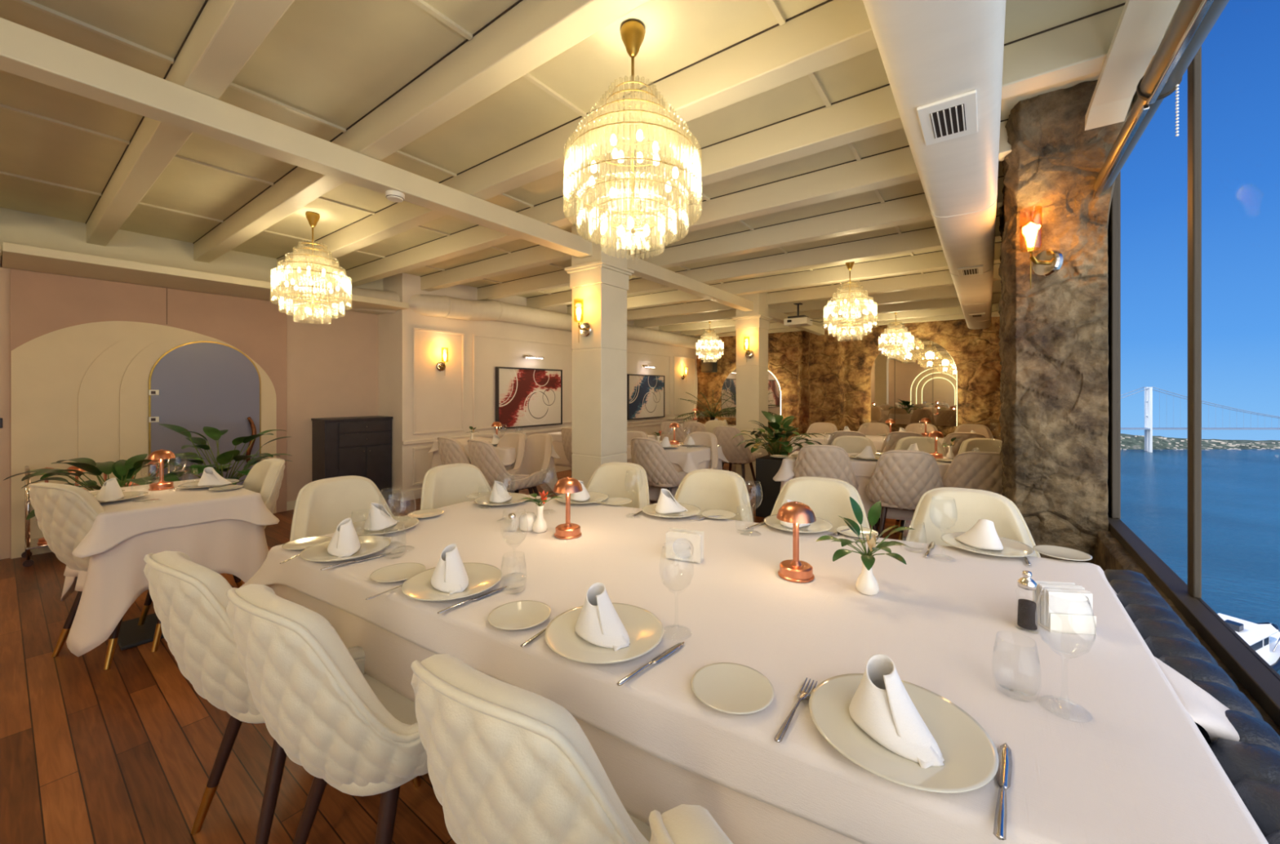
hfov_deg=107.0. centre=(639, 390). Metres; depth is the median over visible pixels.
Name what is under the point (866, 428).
dining chair
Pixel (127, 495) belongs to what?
dinner plate
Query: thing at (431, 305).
ceiling beam
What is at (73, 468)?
table lamp
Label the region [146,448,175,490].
table lamp
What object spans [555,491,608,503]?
dinner plate
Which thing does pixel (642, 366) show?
picture light
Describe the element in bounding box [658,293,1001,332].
ceiling beam
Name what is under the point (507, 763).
dining chair
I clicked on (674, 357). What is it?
trim
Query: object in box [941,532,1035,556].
dinner plate
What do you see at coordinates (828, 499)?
dining chair
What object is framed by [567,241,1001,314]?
ceiling beam
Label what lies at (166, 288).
trim
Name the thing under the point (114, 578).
cloth
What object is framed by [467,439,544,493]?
dining chair
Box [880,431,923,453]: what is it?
dining chair
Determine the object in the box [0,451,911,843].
floor
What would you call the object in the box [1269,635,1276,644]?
cushion
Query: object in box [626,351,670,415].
trim
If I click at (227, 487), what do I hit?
plate
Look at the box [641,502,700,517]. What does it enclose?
dinner plate
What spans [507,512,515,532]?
salt shaker
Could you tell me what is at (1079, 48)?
ceiling beam
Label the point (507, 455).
tablecloth
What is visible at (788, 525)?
napkin
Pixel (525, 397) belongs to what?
painting
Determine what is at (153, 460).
table lamp
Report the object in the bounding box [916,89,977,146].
vent grille
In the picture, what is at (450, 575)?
napkin
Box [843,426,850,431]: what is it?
napkin
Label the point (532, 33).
ceiling beam
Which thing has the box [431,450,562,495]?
cloth
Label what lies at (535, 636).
fork
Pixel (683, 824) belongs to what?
dining chair
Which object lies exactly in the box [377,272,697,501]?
wall
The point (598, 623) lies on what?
napkin
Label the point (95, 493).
plate
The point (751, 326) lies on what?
column
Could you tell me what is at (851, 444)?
dining chair
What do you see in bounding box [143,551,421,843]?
dining chair
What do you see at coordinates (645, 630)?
dinner plate
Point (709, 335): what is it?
chandelier
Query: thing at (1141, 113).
roller blind
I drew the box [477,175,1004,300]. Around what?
ceiling beam
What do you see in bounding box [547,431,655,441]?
tablecloth
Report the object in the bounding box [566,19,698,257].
chandelier
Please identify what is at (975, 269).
vent grille
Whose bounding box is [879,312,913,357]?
chandelier
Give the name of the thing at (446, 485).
dining chair
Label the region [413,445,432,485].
trim
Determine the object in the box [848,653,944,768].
napkin
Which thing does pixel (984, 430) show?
dining chair
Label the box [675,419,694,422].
trim
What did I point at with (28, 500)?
shelf
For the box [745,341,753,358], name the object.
wall sconce
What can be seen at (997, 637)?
tumbler
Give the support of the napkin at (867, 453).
on the dinner plate at (877, 457)
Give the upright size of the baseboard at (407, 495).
0.120 m
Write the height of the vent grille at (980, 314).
0.011 m
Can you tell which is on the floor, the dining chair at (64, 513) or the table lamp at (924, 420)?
the dining chair at (64, 513)
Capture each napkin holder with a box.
[666,527,703,564]
[1032,580,1096,635]
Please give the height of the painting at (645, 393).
0.904 m
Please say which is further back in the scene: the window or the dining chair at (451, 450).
the dining chair at (451, 450)
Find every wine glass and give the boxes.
[500,508,528,582]
[658,542,693,640]
[928,496,957,562]
[1035,586,1096,722]
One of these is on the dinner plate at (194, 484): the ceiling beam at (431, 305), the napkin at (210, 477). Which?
the napkin at (210, 477)
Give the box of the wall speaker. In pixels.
[701,357,717,372]
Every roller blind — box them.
[1093,96,1164,199]
[1136,0,1229,136]
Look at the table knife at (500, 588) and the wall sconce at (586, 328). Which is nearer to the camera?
the table knife at (500, 588)
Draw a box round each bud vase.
[469,426,479,439]
[522,490,563,533]
[653,430,665,443]
[815,496,915,595]
[942,437,958,458]
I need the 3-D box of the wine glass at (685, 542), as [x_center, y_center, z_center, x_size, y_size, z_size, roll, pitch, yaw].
[0.088,0.481,1.148,0.084,0.212,0.084,0,0,36]
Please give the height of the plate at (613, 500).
0.010 m
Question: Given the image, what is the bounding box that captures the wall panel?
[9,268,286,558]
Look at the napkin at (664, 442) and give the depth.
4.80 m
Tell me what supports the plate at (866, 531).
on the tablecloth at (1141, 770)
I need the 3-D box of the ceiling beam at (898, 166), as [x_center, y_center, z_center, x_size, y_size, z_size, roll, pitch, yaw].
[-0.188,-1.345,4.128,6.290,0.170,0.119,0,0,36]
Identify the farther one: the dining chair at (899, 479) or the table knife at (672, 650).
the dining chair at (899, 479)
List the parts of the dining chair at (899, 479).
leg, leg, seat, seat frame, backrest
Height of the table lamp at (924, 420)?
0.236 m
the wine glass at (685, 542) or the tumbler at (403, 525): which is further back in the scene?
the tumbler at (403, 525)
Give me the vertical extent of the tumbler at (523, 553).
0.105 m
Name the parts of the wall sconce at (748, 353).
light bulb, wall plate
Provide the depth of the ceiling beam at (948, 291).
7.26 m
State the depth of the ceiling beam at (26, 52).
2.19 m
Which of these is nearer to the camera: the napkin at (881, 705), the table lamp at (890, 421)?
the napkin at (881, 705)
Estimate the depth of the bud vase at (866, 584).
1.37 m
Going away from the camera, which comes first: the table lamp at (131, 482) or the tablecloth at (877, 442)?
the table lamp at (131, 482)
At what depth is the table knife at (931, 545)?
1.75 m
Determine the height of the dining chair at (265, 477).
0.913 m
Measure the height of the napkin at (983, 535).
0.110 m
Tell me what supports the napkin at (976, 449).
on the dinner plate
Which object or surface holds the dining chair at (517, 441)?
on the floor
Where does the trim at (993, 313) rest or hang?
attached to the ceiling
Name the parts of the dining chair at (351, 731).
leg, backrest, seat, leg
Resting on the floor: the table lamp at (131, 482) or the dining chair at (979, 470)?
the dining chair at (979, 470)
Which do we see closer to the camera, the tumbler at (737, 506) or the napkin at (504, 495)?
the tumbler at (737, 506)
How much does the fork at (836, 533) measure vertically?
0.010 m
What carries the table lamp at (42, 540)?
on the trolley
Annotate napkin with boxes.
[95,477,124,502]
[197,466,231,486]
[327,517,360,557]
[364,502,398,531]
[431,543,468,594]
[488,480,511,502]
[490,434,500,444]
[570,480,590,501]
[574,582,630,651]
[655,488,688,513]
[660,436,671,447]
[687,435,694,444]
[780,499,813,528]
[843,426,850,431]
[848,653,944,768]
[855,445,875,458]
[898,427,906,431]
[907,443,919,450]
[954,519,1003,550]
[971,447,979,451]
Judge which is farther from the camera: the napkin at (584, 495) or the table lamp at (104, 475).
the table lamp at (104, 475)
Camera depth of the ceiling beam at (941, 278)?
6.44 m
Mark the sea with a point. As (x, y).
(1241, 487)
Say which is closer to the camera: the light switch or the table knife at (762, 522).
the table knife at (762, 522)
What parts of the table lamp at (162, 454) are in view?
lamp shade, lamp stem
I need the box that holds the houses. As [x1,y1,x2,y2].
[1120,435,1279,449]
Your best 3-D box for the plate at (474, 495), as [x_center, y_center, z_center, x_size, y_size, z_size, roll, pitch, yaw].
[-0.864,0.579,2.595,0.158,0.010,0.158,0,0,36]
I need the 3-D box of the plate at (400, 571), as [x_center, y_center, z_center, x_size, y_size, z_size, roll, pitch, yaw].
[-0.765,0.579,1.499,0.158,0.010,0.158,0,0,36]
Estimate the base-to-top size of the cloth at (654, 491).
0.776 m
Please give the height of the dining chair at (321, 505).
0.913 m
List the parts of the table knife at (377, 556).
handle, blade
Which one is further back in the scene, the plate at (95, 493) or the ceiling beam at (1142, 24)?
the plate at (95, 493)
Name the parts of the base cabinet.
door, drawer, drawer, door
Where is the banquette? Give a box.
[1103,568,1279,843]
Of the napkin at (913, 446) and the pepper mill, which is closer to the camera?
the pepper mill
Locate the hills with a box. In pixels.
[1120,433,1279,449]
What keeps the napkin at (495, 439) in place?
on the dinner plate
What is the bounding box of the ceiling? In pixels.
[0,0,1126,310]
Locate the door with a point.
(193, 386)
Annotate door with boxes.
[148,341,261,484]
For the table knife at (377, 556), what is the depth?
1.60 m
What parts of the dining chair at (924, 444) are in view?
leg, backrest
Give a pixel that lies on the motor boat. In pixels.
(1264, 637)
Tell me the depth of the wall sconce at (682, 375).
10.98 m
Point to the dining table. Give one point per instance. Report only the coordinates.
(131, 634)
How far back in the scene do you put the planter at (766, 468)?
5.01 m
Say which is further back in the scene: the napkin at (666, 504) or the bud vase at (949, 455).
the bud vase at (949, 455)
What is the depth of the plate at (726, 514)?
2.21 m
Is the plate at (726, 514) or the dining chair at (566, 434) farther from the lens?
the dining chair at (566, 434)
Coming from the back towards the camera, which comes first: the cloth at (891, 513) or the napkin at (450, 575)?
the cloth at (891, 513)
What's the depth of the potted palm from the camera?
10.08 m
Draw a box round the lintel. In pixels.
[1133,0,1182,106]
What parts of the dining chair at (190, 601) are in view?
backrest, leg, seat, leg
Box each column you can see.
[564,217,634,488]
[732,292,772,485]
[998,80,1126,564]
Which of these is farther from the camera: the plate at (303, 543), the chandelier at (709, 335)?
the chandelier at (709, 335)
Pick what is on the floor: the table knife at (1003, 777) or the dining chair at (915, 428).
the dining chair at (915, 428)
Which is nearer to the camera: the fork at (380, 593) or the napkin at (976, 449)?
the fork at (380, 593)
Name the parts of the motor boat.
railing, rub rail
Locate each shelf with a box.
[24,486,122,502]
[24,537,48,550]
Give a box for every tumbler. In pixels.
[382,524,406,559]
[500,552,526,594]
[735,506,753,534]
[902,519,925,552]
[992,631,1041,702]
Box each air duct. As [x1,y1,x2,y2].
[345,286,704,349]
[862,0,1005,328]
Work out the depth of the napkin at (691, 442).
5.00 m
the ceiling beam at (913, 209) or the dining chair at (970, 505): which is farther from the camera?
the ceiling beam at (913, 209)
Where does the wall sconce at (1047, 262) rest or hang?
attached to the stone column at (1054, 334)
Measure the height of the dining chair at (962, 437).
0.913 m
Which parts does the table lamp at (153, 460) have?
lamp shade, lamp stem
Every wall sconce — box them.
[435,352,446,371]
[574,306,592,337]
[680,368,687,379]
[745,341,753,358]
[1023,222,1062,288]
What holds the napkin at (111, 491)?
on the dinner plate at (127, 495)
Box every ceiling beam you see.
[0,17,824,335]
[85,0,294,246]
[192,0,649,262]
[276,0,877,275]
[342,0,1181,286]
[420,97,1133,291]
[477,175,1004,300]
[526,215,1001,308]
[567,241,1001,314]
[626,262,1001,320]
[633,280,1001,327]
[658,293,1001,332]
[680,303,999,336]
[1084,0,1180,130]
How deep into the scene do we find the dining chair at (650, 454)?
4.36 m
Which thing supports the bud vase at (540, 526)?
on the tablecloth at (1141, 770)
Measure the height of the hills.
6.243 m
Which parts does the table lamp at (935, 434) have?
lamp stem, lamp shade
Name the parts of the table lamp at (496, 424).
lamp shade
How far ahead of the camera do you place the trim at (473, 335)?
6.59 m
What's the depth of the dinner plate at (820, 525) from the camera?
2.00 m
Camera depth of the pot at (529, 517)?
1.97 m
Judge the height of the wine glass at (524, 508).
0.212 m
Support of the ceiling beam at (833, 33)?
attached to the ceiling
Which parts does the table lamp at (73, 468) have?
lamp shade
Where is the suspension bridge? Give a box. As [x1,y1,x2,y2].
[1120,386,1279,452]
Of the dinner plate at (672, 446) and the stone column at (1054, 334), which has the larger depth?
the dinner plate at (672, 446)
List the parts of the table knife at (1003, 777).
handle, blade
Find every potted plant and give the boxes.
[4,453,219,519]
[142,423,291,484]
[731,410,825,517]
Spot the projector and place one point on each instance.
(802, 320)
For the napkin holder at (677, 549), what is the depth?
1.64 m
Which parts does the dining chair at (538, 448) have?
leg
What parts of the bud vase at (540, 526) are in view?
flower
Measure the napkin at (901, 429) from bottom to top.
0.110 m
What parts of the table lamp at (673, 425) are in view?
lamp stem, lamp shade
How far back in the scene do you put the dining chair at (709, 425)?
6.98 m
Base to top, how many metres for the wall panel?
2.328 m
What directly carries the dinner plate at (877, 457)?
on the tablecloth at (861, 467)
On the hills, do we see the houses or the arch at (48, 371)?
the houses
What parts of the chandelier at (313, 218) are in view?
hanging rod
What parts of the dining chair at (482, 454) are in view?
leg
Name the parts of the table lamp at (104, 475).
lamp stem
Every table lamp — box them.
[35,519,47,543]
[66,466,86,489]
[100,473,106,487]
[123,475,140,487]
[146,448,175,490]
[147,459,165,479]
[491,421,502,435]
[552,476,582,539]
[668,422,679,444]
[692,408,697,420]
[776,501,816,582]
[884,418,895,435]
[920,417,930,436]
[928,431,944,458]
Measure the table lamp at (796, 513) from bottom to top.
0.236 m
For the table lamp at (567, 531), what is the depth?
1.89 m
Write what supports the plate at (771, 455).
on the tablecloth at (861, 467)
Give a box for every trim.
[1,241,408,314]
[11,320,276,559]
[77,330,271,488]
[119,335,266,483]
[166,288,167,324]
[402,415,697,444]
[413,327,464,435]
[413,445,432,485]
[472,333,571,430]
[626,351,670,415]
[626,422,661,427]
[673,355,694,414]
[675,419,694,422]
[693,311,999,338]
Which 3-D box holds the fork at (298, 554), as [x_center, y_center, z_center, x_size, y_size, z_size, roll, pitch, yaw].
[-1.198,0.581,1.696,0.023,0.010,0.198,0,0,9]
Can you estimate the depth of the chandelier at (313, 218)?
3.81 m
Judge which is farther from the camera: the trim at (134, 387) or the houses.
the houses
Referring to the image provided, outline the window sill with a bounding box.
[1095,530,1279,736]
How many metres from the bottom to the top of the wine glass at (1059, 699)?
0.212 m
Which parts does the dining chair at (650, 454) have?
backrest, seat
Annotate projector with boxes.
[783,302,844,327]
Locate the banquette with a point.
(1251, 764)
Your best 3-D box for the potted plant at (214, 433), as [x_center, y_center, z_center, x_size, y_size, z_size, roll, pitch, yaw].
[-3.568,0.817,4.088,1.242,1.065,0.962,0,0,36]
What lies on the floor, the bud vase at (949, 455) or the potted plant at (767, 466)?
the potted plant at (767, 466)
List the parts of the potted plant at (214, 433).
stem, stem, stem, stem, stem, stem, stem, stem, stem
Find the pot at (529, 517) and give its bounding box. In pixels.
[519,511,536,531]
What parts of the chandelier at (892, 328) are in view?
hanging rod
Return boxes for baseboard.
[286,500,296,511]
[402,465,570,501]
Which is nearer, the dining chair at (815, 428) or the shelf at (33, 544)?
the shelf at (33, 544)
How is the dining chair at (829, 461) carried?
on the floor
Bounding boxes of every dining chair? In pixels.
[28,482,123,670]
[137,457,284,652]
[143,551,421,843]
[226,584,428,843]
[289,475,393,541]
[410,653,651,843]
[420,462,492,510]
[437,436,471,465]
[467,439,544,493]
[496,432,525,492]
[504,433,552,496]
[560,427,572,477]
[586,462,649,508]
[626,431,648,445]
[630,437,687,493]
[648,804,733,843]
[660,421,686,442]
[673,468,753,522]
[681,431,718,469]
[682,421,707,435]
[704,420,727,470]
[712,426,761,488]
[770,476,870,532]
[792,444,858,490]
[805,422,837,433]
[827,431,866,444]
[831,435,877,537]
[857,422,889,435]
[865,449,943,537]
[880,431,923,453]
[894,436,946,540]
[904,422,940,438]
[906,487,1040,557]
[942,432,986,456]
[942,451,1003,495]
[954,423,993,438]
[957,438,1002,454]
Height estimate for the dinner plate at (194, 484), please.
0.014 m
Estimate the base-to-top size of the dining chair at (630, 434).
0.913 m
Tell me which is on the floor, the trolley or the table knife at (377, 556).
the trolley
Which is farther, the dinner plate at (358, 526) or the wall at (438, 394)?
the wall at (438, 394)
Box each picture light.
[522,355,543,359]
[640,364,655,368]
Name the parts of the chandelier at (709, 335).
hanging rod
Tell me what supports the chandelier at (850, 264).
hanging from the ceiling
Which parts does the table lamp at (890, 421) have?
lamp shade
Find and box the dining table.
[117,613,164,650]
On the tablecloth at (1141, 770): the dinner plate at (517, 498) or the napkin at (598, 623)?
the dinner plate at (517, 498)
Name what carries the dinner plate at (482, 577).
on the tablecloth at (1141, 770)
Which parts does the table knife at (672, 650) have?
handle, blade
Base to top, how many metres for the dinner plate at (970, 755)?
0.014 m
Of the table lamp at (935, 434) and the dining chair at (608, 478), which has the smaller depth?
the dining chair at (608, 478)
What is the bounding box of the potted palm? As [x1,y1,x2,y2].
[673,389,736,421]
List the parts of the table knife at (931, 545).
handle, blade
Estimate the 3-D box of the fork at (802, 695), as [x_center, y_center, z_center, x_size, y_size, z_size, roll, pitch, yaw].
[0.286,0.581,0.868,0.023,0.010,0.198,0,0,36]
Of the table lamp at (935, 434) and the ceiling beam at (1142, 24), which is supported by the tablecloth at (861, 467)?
the table lamp at (935, 434)
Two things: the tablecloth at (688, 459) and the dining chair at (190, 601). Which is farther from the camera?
the tablecloth at (688, 459)
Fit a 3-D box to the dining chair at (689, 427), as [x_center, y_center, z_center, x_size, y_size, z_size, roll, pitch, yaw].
[0.917,0.897,6.902,0.549,0.913,0.647,0,0,39]
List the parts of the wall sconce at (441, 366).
wall plate, light bulb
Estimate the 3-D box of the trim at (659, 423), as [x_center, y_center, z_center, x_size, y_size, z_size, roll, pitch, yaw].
[0.088,0.945,9.800,0.018,0.470,2.000,0,0,36]
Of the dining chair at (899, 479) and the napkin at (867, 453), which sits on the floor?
the dining chair at (899, 479)
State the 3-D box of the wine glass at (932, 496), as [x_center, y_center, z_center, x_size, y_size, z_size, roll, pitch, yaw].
[1.060,0.481,1.656,0.084,0.212,0.084,0,0,36]
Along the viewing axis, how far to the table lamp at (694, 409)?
9.36 m
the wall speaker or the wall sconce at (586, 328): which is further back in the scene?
the wall speaker
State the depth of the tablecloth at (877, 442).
5.87 m
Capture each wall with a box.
[0,207,382,293]
[0,258,377,559]
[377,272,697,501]
[696,316,1001,449]
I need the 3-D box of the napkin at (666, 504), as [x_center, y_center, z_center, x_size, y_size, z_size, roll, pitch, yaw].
[0.151,0.526,2.264,0.158,0.110,0.103,0,0,-13]
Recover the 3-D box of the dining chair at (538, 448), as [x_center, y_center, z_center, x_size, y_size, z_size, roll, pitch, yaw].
[-1.167,0.897,4.592,0.549,0.913,0.647,0,0,36]
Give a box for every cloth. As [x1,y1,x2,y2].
[60,519,268,657]
[266,583,863,843]
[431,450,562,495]
[551,441,571,470]
[626,458,722,503]
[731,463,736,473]
[779,475,914,520]
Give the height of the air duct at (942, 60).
0.285 m
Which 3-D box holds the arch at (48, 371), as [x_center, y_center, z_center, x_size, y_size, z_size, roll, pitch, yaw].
[-4.523,0.360,4.504,0.016,1.980,1.755,0,0,36]
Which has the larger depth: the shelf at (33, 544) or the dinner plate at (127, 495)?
the shelf at (33, 544)
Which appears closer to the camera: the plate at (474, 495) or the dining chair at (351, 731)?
the dining chair at (351, 731)
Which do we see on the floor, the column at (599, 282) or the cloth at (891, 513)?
the column at (599, 282)
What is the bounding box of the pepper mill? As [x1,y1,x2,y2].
[1014,570,1039,633]
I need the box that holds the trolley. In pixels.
[21,457,177,567]
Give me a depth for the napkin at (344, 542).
1.69 m
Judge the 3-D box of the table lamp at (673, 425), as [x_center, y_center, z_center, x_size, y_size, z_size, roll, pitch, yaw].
[0.377,0.469,5.191,0.119,0.236,0.119,0,0,-31]
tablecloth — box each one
[71,478,279,558]
[240,492,1268,843]
[426,436,560,466]
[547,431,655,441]
[626,440,728,473]
[773,450,953,481]
[789,433,944,451]
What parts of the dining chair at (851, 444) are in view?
backrest, leg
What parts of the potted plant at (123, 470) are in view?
stem, stem, stem, stem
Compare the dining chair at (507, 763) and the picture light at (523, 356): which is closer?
the dining chair at (507, 763)
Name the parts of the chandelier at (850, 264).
hanging rod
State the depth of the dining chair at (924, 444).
4.44 m
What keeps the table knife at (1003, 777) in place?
on the tablecloth at (1141, 770)
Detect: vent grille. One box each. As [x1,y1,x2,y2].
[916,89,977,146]
[957,265,983,276]
[968,312,985,317]
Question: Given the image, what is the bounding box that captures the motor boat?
[1217,613,1279,671]
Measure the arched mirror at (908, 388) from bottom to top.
1.600 m
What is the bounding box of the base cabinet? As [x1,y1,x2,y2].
[311,415,392,499]
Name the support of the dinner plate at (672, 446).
on the tablecloth at (688, 459)
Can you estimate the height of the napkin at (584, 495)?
0.110 m
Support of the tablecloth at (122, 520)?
on the cloth at (114, 578)
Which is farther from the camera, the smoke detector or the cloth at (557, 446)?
the cloth at (557, 446)
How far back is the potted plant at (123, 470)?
3.61 m
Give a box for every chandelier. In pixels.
[271,211,350,322]
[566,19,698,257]
[697,320,722,361]
[824,261,875,340]
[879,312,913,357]
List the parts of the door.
handle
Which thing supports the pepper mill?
on the tablecloth at (1141, 770)
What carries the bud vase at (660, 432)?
on the tablecloth at (688, 459)
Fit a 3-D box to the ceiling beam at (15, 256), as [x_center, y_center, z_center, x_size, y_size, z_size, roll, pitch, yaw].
[-3.931,-1.012,4.724,0.770,0.065,2.900,0,0,36]
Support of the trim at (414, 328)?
attached to the wall at (438, 394)
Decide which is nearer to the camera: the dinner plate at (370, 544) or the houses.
the dinner plate at (370, 544)
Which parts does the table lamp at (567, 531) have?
lamp shade, lamp stem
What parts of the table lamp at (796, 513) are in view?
lamp stem, lamp shade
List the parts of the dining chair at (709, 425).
backrest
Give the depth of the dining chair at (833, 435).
5.15 m
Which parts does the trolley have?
post, post, post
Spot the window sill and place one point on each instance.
(1110, 554)
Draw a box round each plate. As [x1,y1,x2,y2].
[89,489,124,495]
[93,491,148,502]
[177,479,239,488]
[208,484,244,490]
[281,536,332,550]
[299,535,391,561]
[352,515,418,535]
[369,562,426,582]
[401,562,502,600]
[406,508,444,518]
[466,492,491,498]
[474,493,529,505]
[487,600,551,630]
[544,602,663,663]
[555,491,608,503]
[601,497,631,504]
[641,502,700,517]
[662,444,679,448]
[691,662,773,714]
[701,509,735,519]
[764,514,832,533]
[769,454,788,457]
[808,673,999,793]
[835,525,878,537]
[849,454,879,459]
[935,458,952,462]
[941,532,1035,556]
[1032,545,1092,560]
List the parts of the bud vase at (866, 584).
flower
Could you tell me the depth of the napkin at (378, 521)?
1.96 m
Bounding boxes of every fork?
[280,554,299,564]
[365,585,401,599]
[520,628,546,647]
[689,515,723,519]
[773,677,817,742]
[826,528,849,535]
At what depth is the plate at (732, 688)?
0.92 m
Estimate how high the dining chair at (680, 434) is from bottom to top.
0.913 m
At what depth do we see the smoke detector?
2.69 m
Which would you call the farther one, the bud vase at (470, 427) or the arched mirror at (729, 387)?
the arched mirror at (729, 387)
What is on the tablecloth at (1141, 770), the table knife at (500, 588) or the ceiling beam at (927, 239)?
the table knife at (500, 588)
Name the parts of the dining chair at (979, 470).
backrest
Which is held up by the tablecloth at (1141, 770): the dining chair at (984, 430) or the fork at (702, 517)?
the fork at (702, 517)
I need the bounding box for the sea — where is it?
[1120,448,1279,675]
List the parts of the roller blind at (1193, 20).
bead chain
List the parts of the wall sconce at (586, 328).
light bulb, arm, wall plate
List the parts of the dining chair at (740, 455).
seat, leg, leg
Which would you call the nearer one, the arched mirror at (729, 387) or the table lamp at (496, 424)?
the table lamp at (496, 424)
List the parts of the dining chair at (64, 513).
backrest, leg, leg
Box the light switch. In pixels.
[0,417,2,427]
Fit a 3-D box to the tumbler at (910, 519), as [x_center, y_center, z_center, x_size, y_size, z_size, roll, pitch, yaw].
[1.008,0.535,1.739,0.076,0.105,0.076,0,0,36]
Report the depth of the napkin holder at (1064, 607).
1.15 m
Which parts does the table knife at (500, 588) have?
handle, blade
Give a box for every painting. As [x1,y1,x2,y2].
[495,366,562,429]
[626,373,664,420]
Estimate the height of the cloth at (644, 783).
0.476 m
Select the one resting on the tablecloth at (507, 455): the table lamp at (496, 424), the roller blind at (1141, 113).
the table lamp at (496, 424)
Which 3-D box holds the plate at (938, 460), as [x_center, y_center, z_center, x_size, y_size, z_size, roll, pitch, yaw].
[2.521,0.579,3.920,0.158,0.010,0.158,0,0,36]
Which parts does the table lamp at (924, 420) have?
lamp shade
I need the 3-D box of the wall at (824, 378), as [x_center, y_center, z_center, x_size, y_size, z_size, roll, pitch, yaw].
[3.856,-0.040,9.726,6.300,2.780,0.314,0,0,36]
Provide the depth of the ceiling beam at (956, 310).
8.58 m
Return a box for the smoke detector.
[385,190,404,202]
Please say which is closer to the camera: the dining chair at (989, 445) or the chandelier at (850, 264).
the dining chair at (989, 445)
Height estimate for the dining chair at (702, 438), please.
0.913 m
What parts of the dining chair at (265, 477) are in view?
leg, leg, backrest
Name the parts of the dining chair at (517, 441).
backrest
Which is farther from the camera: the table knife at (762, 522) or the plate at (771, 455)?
the plate at (771, 455)
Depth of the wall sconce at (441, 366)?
6.12 m
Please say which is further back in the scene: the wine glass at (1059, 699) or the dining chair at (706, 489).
the dining chair at (706, 489)
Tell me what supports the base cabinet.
on the floor
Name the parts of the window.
frame, frame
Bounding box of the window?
[1107,45,1279,728]
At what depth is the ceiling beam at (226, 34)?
1.96 m
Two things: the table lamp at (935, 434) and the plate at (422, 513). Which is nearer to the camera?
the plate at (422, 513)
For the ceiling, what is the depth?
2.42 m
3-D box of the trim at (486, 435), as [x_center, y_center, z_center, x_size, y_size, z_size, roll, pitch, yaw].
[-0.728,0.640,8.681,0.028,0.050,7.270,0,0,36]
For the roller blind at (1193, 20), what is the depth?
1.42 m
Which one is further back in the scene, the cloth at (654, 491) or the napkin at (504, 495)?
the cloth at (654, 491)
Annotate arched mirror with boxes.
[721,368,781,417]
[871,337,956,426]
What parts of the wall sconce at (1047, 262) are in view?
pull chain, light bulb, arm, wall plate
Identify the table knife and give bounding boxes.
[320,552,391,570]
[437,586,506,613]
[616,641,684,685]
[746,521,764,528]
[924,541,935,557]
[993,742,1012,839]
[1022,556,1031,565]
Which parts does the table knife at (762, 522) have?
handle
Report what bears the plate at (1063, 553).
on the tablecloth at (1141, 770)
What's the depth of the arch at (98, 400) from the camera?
4.20 m
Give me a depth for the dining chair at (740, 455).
5.82 m
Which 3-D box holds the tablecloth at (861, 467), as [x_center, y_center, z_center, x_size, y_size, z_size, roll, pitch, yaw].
[2.053,0.682,4.136,1.708,0.187,0.754,0,0,17]
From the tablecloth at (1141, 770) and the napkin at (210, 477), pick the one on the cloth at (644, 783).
the tablecloth at (1141, 770)
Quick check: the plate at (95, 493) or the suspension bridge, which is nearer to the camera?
the plate at (95, 493)
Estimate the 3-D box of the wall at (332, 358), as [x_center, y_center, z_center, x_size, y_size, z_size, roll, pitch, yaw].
[-5.041,-0.040,4.032,0.200,2.780,5.330,0,0,36]
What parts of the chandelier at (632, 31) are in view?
light bulb, light bulb, light bulb, light bulb, light bulb, light bulb, light bulb, light bulb, hanging rod, light bulb, light bulb, light bulb, light bulb, light bulb, light bulb, light bulb, light bulb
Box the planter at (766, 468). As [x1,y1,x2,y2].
[755,457,782,517]
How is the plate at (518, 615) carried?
on the tablecloth at (1141, 770)

